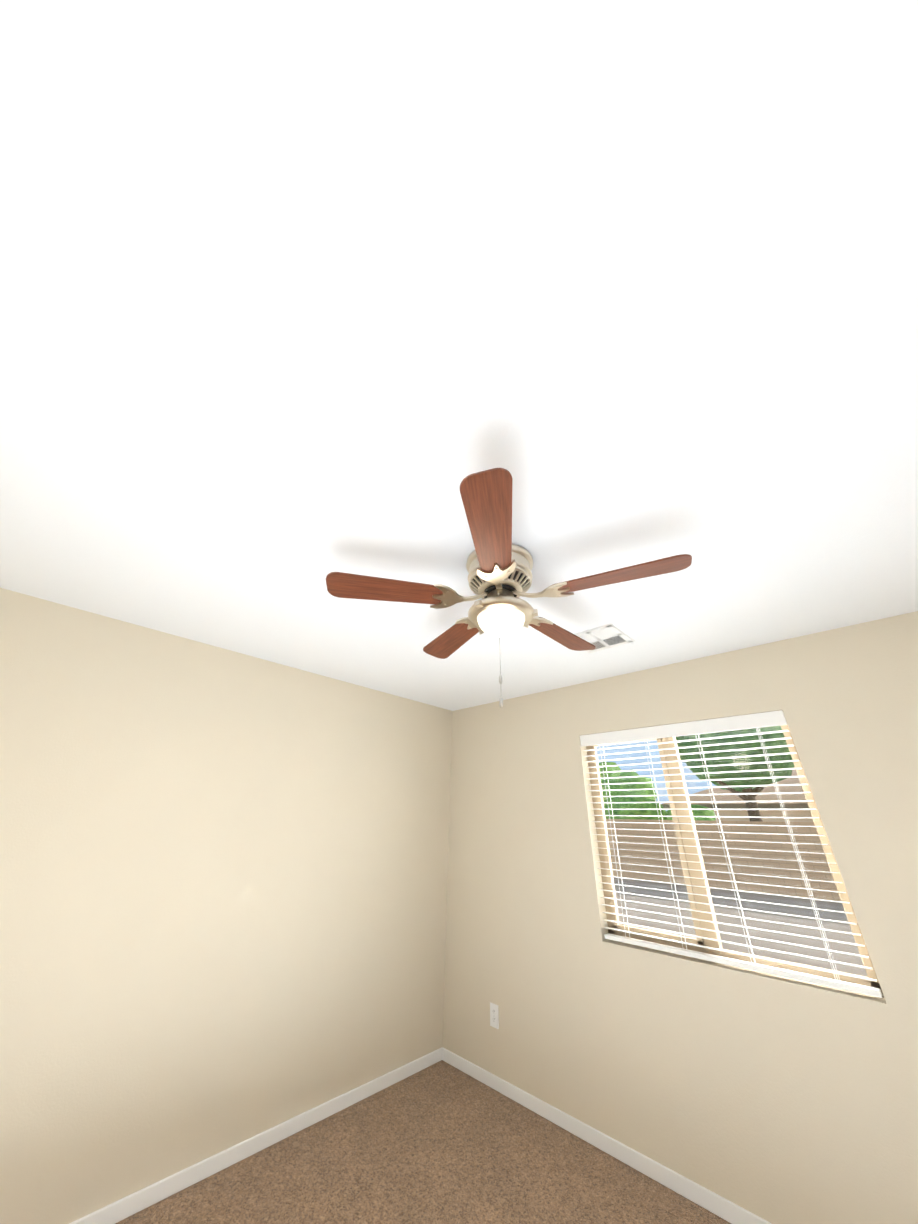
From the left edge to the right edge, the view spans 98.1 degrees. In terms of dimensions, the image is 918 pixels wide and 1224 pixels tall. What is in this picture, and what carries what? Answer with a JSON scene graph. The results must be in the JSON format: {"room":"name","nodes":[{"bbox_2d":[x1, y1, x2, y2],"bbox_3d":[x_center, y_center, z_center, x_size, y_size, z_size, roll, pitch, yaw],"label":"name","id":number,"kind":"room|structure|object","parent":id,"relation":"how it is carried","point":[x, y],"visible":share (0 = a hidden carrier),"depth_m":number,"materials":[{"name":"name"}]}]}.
{"room":"empty bedroom","nodes":[
{"label":"empty bedroom","id":0,"kind":"room"},
{"bbox_2d":[0,588,452,1223],"bbox_3d":[-1.389,1.455,2.276,0.150,2.440,3.590,-23,-36,38],"label":"wall","id":1,"kind":"structure","parent":0,"point":[222,896],"depth_m":2.11,"materials":[{"name":"beige paint"}]},
{"bbox_2d":[69,1048,440,1223],"bbox_3d":[-1.353,2.483,1.675,0.017,0.062,3.540,-23,-36,38],"label":"baseboard","id":2,"kind":"structure","parent":1,"relation":"attached to","point":[168,1186],"depth_m":1.94,"materials":[{"name":"white wood"}]},
{"bbox_2d":[116,1060,730,1223],"bbox_3d":[0.285,1.852,0.216,4.880,0.100,3.890,-23,-36,38],"label":"floor","id":3,"kind":"structure","parent":0,"point":[441,1142],"depth_m":1.87,"materials":[{"name":"carpet"}]},
{"bbox_2d":[0,0,917,710],"bbox_3d":[0.343,-0.397,1.395,4.880,0.100,3.890,-23,-36,38],"label":"ceiling","id":4,"kind":"structure","parent":0,"point":[300,300],"depth_m":0.86,"materials":[{"name":"white paint"}]},
{"bbox_2d":[326,468,691,707],"bbox_3d":[0.197,0.084,1.541,1.284,0.622,1.231,-23,-36,38],"label":"ceiling fan","id":5,"kind":"object","parent":4,"relation":"hanging from","point":[499,565],"visible":1,"depth_m":1.46,"materials":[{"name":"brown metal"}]},
{"bbox_2d":[574,623,634,652],"bbox_3d":[0.817,0.162,2.318,0.288,0.010,0.308,-23,-36,38],"label":"ceiling vent","id":6,"kind":"object","parent":4,"relation":"in","point":[607,636],"visible":0.79,"depth_m":2.28,"materials":[{"name":"white metal"}]},
{"bbox_2d":[442,611,917,1223],"bbox_3d":[1.611,1.380,1.985,4.880,2.440,0.150,-23,-36,38],"label":"wall","id":7,"kind":"structure","parent":0,"point":[774,1099],"depth_m":2.03,"materials":[{"name":"beige paint"}]},
{"bbox_2d":[490,1002,498,1028],"bbox_3d":[0.234,2.687,2.650,0.070,0.115,0.008,-23,-36,38],"label":"electrical outlet","id":8,"kind":"object","parent":7,"relation":"attached to","point":[494,1016],"visible":1,"depth_m":2.65,"materials":[{"name":"white plastic"}]},
{"bbox_2d":[441,1047,771,1223],"bbox_3d":[1.256,2.519,1.613,3.830,0.062,0.017,-23,-36,38],"label":"baseboard","id":9,"kind":"structure","parent":7,"relation":"attached to","point":[698,1194],"depth_m":2.01,"materials":[{"name":"white wood"}]},
{"bbox_2d":[586,718,883,997],"bbox_3d":[1.386,1.287,2.341,1.220,1.195,0.077,-23,-36,38],"label":"window","id":10,"kind":"structure","parent":7,"relation":"in","point":[696,866],"depth_m":2.23,"materials":[{"name":"beige"}]},
{"bbox_2d":[580,710,881,997],"bbox_3d":[1.332,1.255,2.295,1.214,1.179,0.060,-23,-36,38],"label":"window blinds","id":11,"kind":"object","parent":10,"relation":"attached to","point":[760,720],"visible":0.96,"depth_m":2.21,"materials":[{"name":"white plastic"}]},
{"label":"outside","id":12,"kind":"structure","parent":0,"visible":0},
{"bbox_2d":[613,877,866,975],"bbox_3d":[30.005,18.517,30.080,120.000,0.100,86.610,-23,-36,38],"label":"ground","id":13,"kind":"structure","parent":12,"point":[853,949],"depth_m":8.17,"materials":[{"name":"beige"}]},
{"bbox_2d":[598,762,620,779],"bbox_3d":[7.614,11.543,23.339,4.603,4.954,3.861,-23,-36,38],"label":"tree","id":14,"kind":"object","parent":13,"relation":"on","point":[611,768],"depth_m":22.81,"materials":[{"name":"green plant"}]},
{"bbox_2d":[601,769,656,800],"bbox_3d":[8.355,10.239,20.123,3.273,4.312,3.271,-23,-36,38],"label":"tree","id":15,"kind":"object","parent":13,"relation":"on","point":[629,786],"depth_m":19.93,"materials":[{"name":"green plant"}]},
{"bbox_2d":[603,791,665,819],"bbox_3d":[7.886,9.632,17.685,2.696,3.099,2.813,-23,-36,38],"label":"tree","id":16,"kind":"object","parent":13,"relation":"on","point":[633,806],"depth_m":17.36,"materials":[{"name":"green plant"}]},
{"bbox_2d":[665,805,715,820],"bbox_3d":[9.956,9.617,16.970,2.238,2.558,2.358,-23,-36,38],"label":"tree","id":17,"kind":"object","parent":13,"relation":"on","point":[701,813],"depth_m":16.93,"materials":[{"name":"green plant"}]},
{"bbox_2d":[606,819,840,900],"bbox_3d":[5.907,8.854,14.988,70.000,1.880,0.260,-23,-36,38],"label":"fence","id":18,"kind":"object","parent":13,"relation":"on","point":[631,847],"depth_m":12.43,"materials":[{"name":"wood"}]},
{"bbox_2d":[676,725,794,821],"bbox_3d":[11.463,6.945,16.272,5.516,6.710,5.955,-23,-36,38],"label":"trees","id":19,"kind":"object","parent":13,"relation":"on","point":[748,797],"depth_m":15.06,"materials":[{"name":"green plant"}]},
{"bbox_2d":[661,767,813,821],"bbox_3d":[19.673,9.651,19.297,15.020,5.107,11.720,-23,-36,38],"label":"neighbor house","id":20,"kind":"structure","parent":13,"relation":"on","point":[795,796],"depth_m":18.30,"materials":[{"name":"beige"}]}
]}

